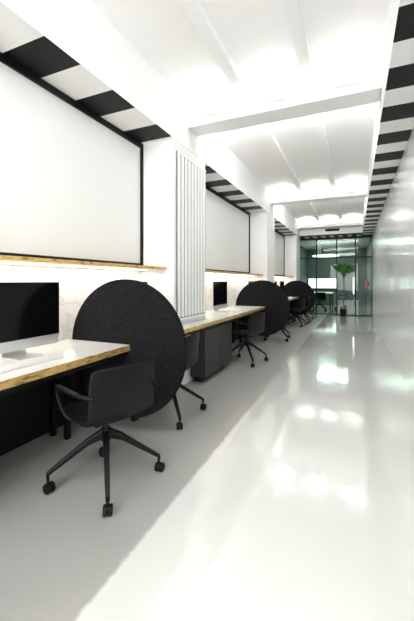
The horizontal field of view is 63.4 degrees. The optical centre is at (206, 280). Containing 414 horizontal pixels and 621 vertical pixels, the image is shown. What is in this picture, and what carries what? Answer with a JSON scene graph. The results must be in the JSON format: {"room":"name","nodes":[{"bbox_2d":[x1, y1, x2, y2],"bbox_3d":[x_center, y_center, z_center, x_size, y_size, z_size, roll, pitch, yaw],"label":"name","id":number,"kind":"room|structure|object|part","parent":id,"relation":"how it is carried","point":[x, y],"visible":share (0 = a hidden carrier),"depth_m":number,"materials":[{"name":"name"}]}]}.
{"room":"design studio","nodes":[
{"label":"design studio","id":0,"kind":"room"},
{"bbox_2d":[0,263,283,455],"bbox_3d":[0.509,-0.580,7.154,0.150,3.700,23.500,0,0,24],"label":"wall","id":1,"kind":"structure","parent":0,"point":[24,413],"depth_m":2.87,"materials":[{"name":"white paint"}]},
{"bbox_2d":[0,62,139,262],"bbox_3d":[-1.501,-0.892,2.404,0.012,1.375,3.475,0,0,24],"label":"window blind","id":2,"kind":"object","parent":1,"relation":"attached to","point":[70,184],"visible":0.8,"depth_m":2.91,"materials":[{"name":"white fabric"}]},
{"bbox_2d":[0,52,142,264],"bbox_3d":[-1.495,-0.910,2.388,0.035,1.450,3.560,0,0,24],"label":"frame","id":3,"kind":"object","parent":1,"relation":"attached to","point":[4,59],"visible":0.92,"depth_m":3.08,"materials":[{"name":"black paint"}]},
{"bbox_2d":[0,255,166,270],"bbox_3d":[-1.347,-0.141,2.322,0.360,0.038,3.560,0,0,24],"label":"wall ledge","id":4,"kind":"object","parent":1,"relation":"attached to","point":[4,259],"visible":1,"depth_m":2.64,"materials":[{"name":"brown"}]},
{"bbox_2d":[0,0,300,238],"bbox_3d":[-0.247,-2.005,4.700,0.450,0.730,18.400,0,0,24],"label":"soffit","id":5,"kind":"structure","parent":1,"relation":"attached to","point":[70,45],"depth_m":2.97,"materials":[{"name":"white paint"}]},
{"bbox_2d":[206,189,248,271],"bbox_3d":[0.297,-0.892,6.474,0.012,1.375,3.495,0,0,24],"label":"board","id":6,"kind":"object","parent":1,"relation":"attached to","point":[227,226],"visible":0.43,"depth_m":6.61,"materials":[{"name":"white"}]},
{"bbox_2d":[206,185,249,272],"bbox_3d":[0.303,-0.910,6.458,0.035,1.450,3.580,0,0,24],"label":"frame","id":7,"kind":"object","parent":1,"relation":"attached to","point":[207,187],"visible":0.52,"depth_m":6.92,"materials":[{"name":"black paint"}]},
{"bbox_2d":[206,270,262,275],"bbox_3d":[0.451,-0.141,6.393,0.360,0.038,3.580,0,0,24],"label":"wall ledge","id":8,"kind":"object","parent":1,"relation":"attached to","point":[207,271],"visible":0.64,"depth_m":6.03,"materials":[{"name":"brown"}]},
{"bbox_2d":[274,231,283,274],"bbox_3d":[2.057,-0.892,10.458,0.012,1.375,3.445,0,0,24],"label":"board","id":9,"kind":"object","parent":1,"relation":"attached to","point":[278,239],"visible":0.21,"depth_m":11.20,"materials":[{"name":"white"}]},
{"bbox_2d":[274,229,284,275],"bbox_3d":[2.062,-0.910,10.442,0.035,1.450,3.530,0,0,24],"label":"frame","id":10,"kind":"object","parent":1,"relation":"attached to","point":[274,229],"visible":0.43,"depth_m":12.03,"materials":[{"name":"black paint"}]},
{"bbox_2d":[0,305,413,620],"bbox_3d":[1.913,1.320,6.534,3.320,0.100,23.900,0,0,24],"label":"floor","id":11,"kind":"structure","parent":0,"point":[288,497],"depth_m":1.90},
{"bbox_2d":[0,339,129,439],"bbox_3d":[-1.429,0.895,1.749,0.667,0.750,2.445,0,0,24],"label":"desk","id":12,"kind":"object","parent":11,"relation":"on","point":[88,354],"visible":0.95,"depth_m":2.40,"materials":[{"name":"white laminate"}]},
{"bbox_2d":[0,282,58,360],"bbox_3d":[-1.272,0.263,2.300,0.185,0.515,0.650,0,0,24],"label":"desktop computer","id":13,"kind":"object","parent":12,"relation":"on","point":[29,311],"visible":1,"depth_m":2.34,"materials":[{"name":"silver metal"}]},
{"bbox_2d":[0,355,62,372],"bbox_3d":[-1.117,0.514,2.100,0.120,0.011,0.430,0,0,24],"label":"keyboard","id":14,"kind":"object","parent":12,"relation":"on","point":[15,366],"visible":1,"depth_m":2.07,"materials":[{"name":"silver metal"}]},
{"bbox_2d":[63,350,75,354],"bbox_3d":[-0.978,0.507,2.389,0.110,0.024,0.060,0,0,24],"label":"computer mouse","id":15,"kind":"object","parent":12,"relation":"on","point":[68,352],"visible":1,"depth_m":2.37,"materials":[{"name":"white plastic"}]},
{"bbox_2d":[72,279,186,417],"bbox_3d":[-0.679,0.555,2.781,1.140,1.140,0.044,0,0,24],"label":"screen","id":16,"kind":"object","parent":12,"relation":"attached to","point":[134,313],"visible":0.81,"depth_m":2.70,"materials":[{"name":"grey fabric"}]},
{"bbox_2d":[42,359,164,516],"bbox_3d":[-0.647,0.876,2.119,0.567,0.787,0.592,0,0,29],"label":"swivel chair","id":17,"kind":"object","parent":11,"relation":"on","point":[115,394],"visible":1,"depth_m":1.97,"materials":[{"name":"black plastic"}]},
{"bbox_3d":[-0.805,0.628,1.923,0.270,0.012,0.032,0,0,44],"label":"armrest","id":18,"kind":"part","parent":17,"relation":"part of","materials":[{"name":"black plastic"}]},
{"bbox_3d":[-0.741,0.738,1.945,0.368,0.234,0.160,0,0,44],"label":"arm","id":19,"kind":"part","parent":17,"relation":"part of","materials":[{"name":"black plastic"}]},
{"bbox_2d":[131,332,205,429],"bbox_3d":[-0.351,0.876,3.163,0.558,0.787,0.565,0,0,20],"label":"swivel chair","id":20,"kind":"object","parent":11,"relation":"on","point":[192,341],"visible":0.38,"depth_m":3.04,"materials":[{"name":"black plastic"}]},
{"bbox_2d":[141,138,204,384],"bbox_3d":[-0.408,-0.185,4.335,0.450,2.910,0.880,0,0,24],"label":"column","id":21,"kind":"structure","parent":11,"relation":"on","point":[159,157],"depth_m":3.92,"materials":[{"name":"white paint"}]},
{"bbox_2d":[177,150,205,320],"bbox_3d":[-0.184,-0.525,4.257,0.020,1.990,0.800,0,0,24],"label":"radiator","id":22,"kind":"object","parent":21,"relation":"attached to","point":[191,178],"visible":0.93,"depth_m":4.22,"materials":[{"name":"white metal"}]},
{"bbox_2d":[183,327,190,335],"bbox_3d":[-0.700,0.895,3.399,0.667,0.750,1.062,0,0,24],"label":"desk","id":23,"kind":"object","parent":11,"relation":"on","point":[187,330],"visible":0.09,"depth_m":3.70,"materials":[{"name":"white"}]},
{"bbox_2d":[190,322,231,381],"bbox_3d":[0.082,0.943,4.566,0.200,0.655,0.980,0,0,24],"label":"storage cabinet","id":24,"kind":"object","parent":11,"relation":"on","point":[215,343],"visible":0.88,"depth_m":4.32,"materials":[{"name":"black metal"}]},
{"bbox_2d":[182,319,219,334],"bbox_3d":[-0.087,0.562,4.192,0.186,0.085,0.880,0,0,24],"label":"desk","id":25,"kind":"object","parent":24,"relation":"on","point":[201,325],"visible":0.83,"depth_m":4.10,"materials":[{"name":"white"}]},
{"bbox_2d":[205,306,264,342],"bbox_3d":[0.374,0.895,5.830,0.667,0.750,2.482,0,0,24],"label":"desk","id":26,"kind":"object","parent":11,"relation":"on","point":[244,311],"visible":0.56,"depth_m":5.74,"materials":[{"name":"white"}]},
{"bbox_2d":[212,281,226,311],"bbox_3d":[0.235,0.263,5.712,0.185,0.515,0.650,0,0,24],"label":"desktop computer","id":27,"kind":"object","parent":26,"relation":"on","point":[219,288],"visible":1,"depth_m":5.67,"materials":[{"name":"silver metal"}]},
{"bbox_2d":[236,280,289,335],"bbox_3d":[1.131,0.555,6.880,1.140,1.140,0.044,0,0,24],"label":"screen","id":28,"kind":"object","parent":26,"relation":"attached to","point":[268,294],"visible":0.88,"depth_m":6.80,"materials":[{"name":"grey fabric"}]},
{"bbox_2d":[232,312,267,367],"bbox_3d":[0.602,0.876,5.231,0.546,0.787,0.580,0,0,32],"label":"swivel chair","id":29,"kind":"object","parent":11,"relation":"on","point":[256,322],"visible":0.87,"depth_m":5.09,"materials":[{"name":"black plastic"}]},
{"bbox_3d":[0.509,0.738,5.055,0.368,0.234,0.160,0,0,42],"label":"arm","id":30,"kind":"part","parent":29,"relation":"part of","materials":[{"name":"black plastic"}]},
{"bbox_2d":[249,212,273,282],"bbox_3d":[1.377,-0.185,8.378,0.450,2.910,0.800,0,0,24],"label":"column","id":31,"kind":"structure","parent":11,"relation":"on","point":[261,223],"depth_m":8.02,"materials":[{"name":"white paint"}]},
{"bbox_2d":[263,328,289,341],"bbox_3d":[1.522,0.876,7.285,0.556,0.787,0.563,0,0,18],"label":"swivel chair","id":32,"kind":"object","parent":11,"relation":"on","point":[282,329],"visible":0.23,"depth_m":7.11,"materials":[{"name":"black plastic"}]},
{"bbox_2d":[284,235,299,316],"bbox_3d":[3.127,-0.185,12.339,0.450,2.910,0.800,0,0,24],"label":"column","id":33,"kind":"structure","parent":11,"relation":"on","point":[292,242],"depth_m":11.98,"materials":[{"name":"white paint"}]},
{"bbox_2d":[288,297,298,301],"bbox_3d":[2.168,0.895,9.892,0.667,0.750,2.602,0,0,24],"label":"desk","id":34,"kind":"object","parent":11,"relation":"on","point":[292,298],"visible":0.16,"depth_m":10.01,"materials":[{"name":"white"}]},
{"bbox_2d":[280,281,283,289],"bbox_3d":[2.369,0.263,10.542,0.185,0.515,0.650,0,0,24],"label":"desktop computer","id":35,"kind":"object","parent":34,"relation":"on","point":[281,282],"visible":0.44,"depth_m":10.59,"materials":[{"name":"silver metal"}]},
{"bbox_2d":[284,281,314,314],"bbox_3d":[2.949,0.555,10.996,1.140,1.140,0.044,0,0,24],"label":"screen","id":36,"kind":"object","parent":34,"relation":"attached to","point":[300,289],"visible":0.59,"depth_m":10.94,"materials":[{"name":"grey fabric"}]},
{"bbox_2d":[285,298,306,326],"bbox_3d":[2.498,0.876,9.499,0.545,0.787,0.577,0,0,27],"label":"swivel chair","id":37,"kind":"object","parent":11,"relation":"on","point":[301,302],"visible":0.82,"depth_m":9.36,"materials":[{"name":"black plastic"}]},
{"bbox_2d":[292,297,310,322],"bbox_3d":[2.914,0.876,10.303,0.545,0.787,0.571,0,0,21],"label":"swivel chair","id":38,"kind":"object","parent":11,"relation":"on","point":[309,298],"visible":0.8,"depth_m":10.20,"materials":[{"name":"black plastic"}]},
{"bbox_2d":[313,292,326,311],"bbox_3d":[4.706,0.876,13.993,0.569,0.787,0.560,0,0,24],"label":"swivel chair","id":39,"kind":"object","parent":11,"relation":"on","point":[321,296],"visible":0.8,"depth_m":14.14,"materials":[{"name":"black plastic"}]},
{"bbox_2d":[313,292,333,310],"bbox_3d":[5.204,0.895,15.247,1.000,0.750,1.700,0,0,24],"label":"meeting table","id":40,"kind":"object","parent":11,"relation":"on","point":[330,293],"visible":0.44,"depth_m":15.15,"materials":[{"name":"white"}]},
{"bbox_2d":[300,235,371,315],"bbox_3d":[4.612,-0.205,12.645,2.920,2.950,0.060,0,0,24],"label":"frame","id":41,"kind":"object","parent":11,"relation":"on","point":[370,236],"visible":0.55,"depth_m":12.51,"materials":[{"name":"black metal"}]},
{"bbox_2d":[335,292,347,309],"bbox_3d":[5.917,0.876,14.767,0.558,0.787,0.565,0,0,24],"label":"swivel chair","id":42,"kind":"object","parent":11,"relation":"on","point":[339,299],"visible":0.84,"depth_m":14.62,"materials":[{"name":"black plastic"}]},
{"bbox_2d":[332,262,354,316],"bbox_3d":[4.877,0.290,11.978,0.798,1.960,0.581,0,0,24],"label":"potted tree","id":43,"kind":"object","parent":11,"relation":"on","point":[342,268],"visible":1,"depth_m":11.88,"materials":[{"name":"green plant"}]},
{"bbox_3d":[4.863,1.130,11.976,0.260,0.280,0.260,0,0,24],"label":"pot","id":44,"kind":"part","parent":43,"relation":"part of","materials":[{"name":"black metal"}]},
{"bbox_2d":[89,0,388,248],"bbox_3d":[1.913,-2.080,6.534,3.220,0.800,23.800,0,0,24],"label":"ceiling","id":45,"kind":"structure","parent":0,"point":[202,49],"depth_m":3.32,"materials":[{"name":"white paint"}]},
{"bbox_2d":[203,110,219,116],"bbox_3d":[0.054,-1.990,3.990,0.200,0.020,0.050,0,0,24],"label":"uplight","id":46,"kind":"object","parent":45,"relation":"attached to","point":[214,112],"visible":1,"depth_m":3.98,"materials":[{"name":"white paint"}]},
{"bbox_2d":[265,96,283,103],"bbox_3d":[0.743,-1.990,3.686,0.200,0.020,0.050,0,0,24],"label":"uplight","id":47,"kind":"object","parent":45,"relation":"attached to","point":[281,98],"visible":1,"depth_m":3.67,"materials":[{"name":"white paint"}]},
{"bbox_2d":[188,58,381,136],"bbox_3d":[0.796,-2.130,3.857,2.140,0.460,0.300,0,0,24],"label":"ceiling beam","id":48,"kind":"structure","parent":45,"relation":"attached to","point":[320,95],"depth_m":3.69,"materials":[{"name":"white paint"}]},
{"bbox_2d":[270,181,366,205],"bbox_3d":[2.594,-2.130,7.928,2.140,0.460,0.300,0,0,24],"label":"ceiling beam","id":49,"kind":"structure","parent":45,"relation":"attached to","point":[327,193],"depth_m":7.79,"materials":[{"name":"white paint"}]},
{"bbox_2d":[312,254,338,256],"bbox_3d":[5.326,-1.395,15.029,1.140,0.570,1.140,0,0,24],"label":"pendant lamp","id":50,"kind":"object","parent":45,"relation":"hanging from","point":[323,254],"visible":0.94,"depth_m":14.97,"materials":[{"name":"white"}]},
{"bbox_2d":[298,215,362,229],"bbox_3d":[4.311,-2.130,11.815,2.140,0.460,0.300,0,0,24],"label":"ceiling beam","id":51,"kind":"structure","parent":45,"relation":"attached to","point":[344,222],"depth_m":11.68,"materials":[{"name":"white paint"}]},
{"bbox_2d":[336,80,356,88],"bbox_3d":[1.413,-1.990,3.390,0.200,0.020,0.050,0,0,24],"label":"uplight","id":52,"kind":"object","parent":45,"relation":"attached to","point":[354,82],"visible":1,"depth_m":3.38,"materials":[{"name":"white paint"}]},
{"bbox_2d":[300,238,371,314],"bbox_3d":[5.650,-0.205,14.995,2.920,2.950,5.000,0,0,24],"label":"wall","id":53,"kind":"structure","parent":0,"point":[303,251],"depth_m":15.67,"materials":[{"name":"paint"}]},
{"bbox_2d":[300,226,361,238],"bbox_3d":[4.561,-2.005,12.380,2.140,0.730,0.465,0,0,24],"label":"trim","id":54,"kind":"structure","parent":53,"relation":"attached to","point":[351,230],"depth_m":12.21,"materials":[{"name":"white paint"}]},
{"bbox_2d":[325,228,339,231],"bbox_3d":[4.535,-1.850,12.125,0.500,0.120,0.012,0,0,24],"label":"air vent","id":55,"kind":"object","parent":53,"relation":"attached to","point":[327,229],"visible":1,"depth_m":12.13,"materials":[{"name":"black metal"}]},
{"bbox_2d":[365,278,368,288],"bbox_3d":[6.727,0.079,14.083,0.168,0.482,0.120,0,0,24],"label":"fire extinguisher","id":56,"kind":"object","parent":53,"relation":"attached to","point":[366,280],"visible":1,"depth_m":14.04,"materials":[{"name":"red metal"}]},
{"bbox_2d":[307,247,366,305],"bbox_3d":[6.691,-0.580,17.351,3.220,3.700,0.150,0,0,24],"label":"wall","id":57,"kind":"structure","parent":0,"point":[325,269],"depth_m":17.16,"materials":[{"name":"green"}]},
{"bbox_2d":[308,277,337,288],"bbox_3d":[6.045,0.120,17.523,1.500,0.600,0.056,0,0,24],"label":"wall display","id":58,"kind":"object","parent":57,"relation":"attached to","point":[322,283],"depth_m":17.48,"materials":[{"name":"white"}]},
{"bbox_2d":[372,127,413,399],"bbox_3d":[3.317,-0.580,5.914,0.150,3.700,23.500,0,0,24],"label":"wall","id":59,"kind":"structure","parent":0,"point":[393,234],"depth_m":4.79,"materials":[{"name":"white paint"}]},
{"bbox_2d":[362,0,413,235],"bbox_3d":[2.067,-2.005,3.678,0.330,0.730,18.400,0,0,24],"label":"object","id":60,"kind":"structure","parent":59,"relation":"attached to","point":[393,126],"depth_m":3.26,"materials":[{"name":"white paint"}]}
]}

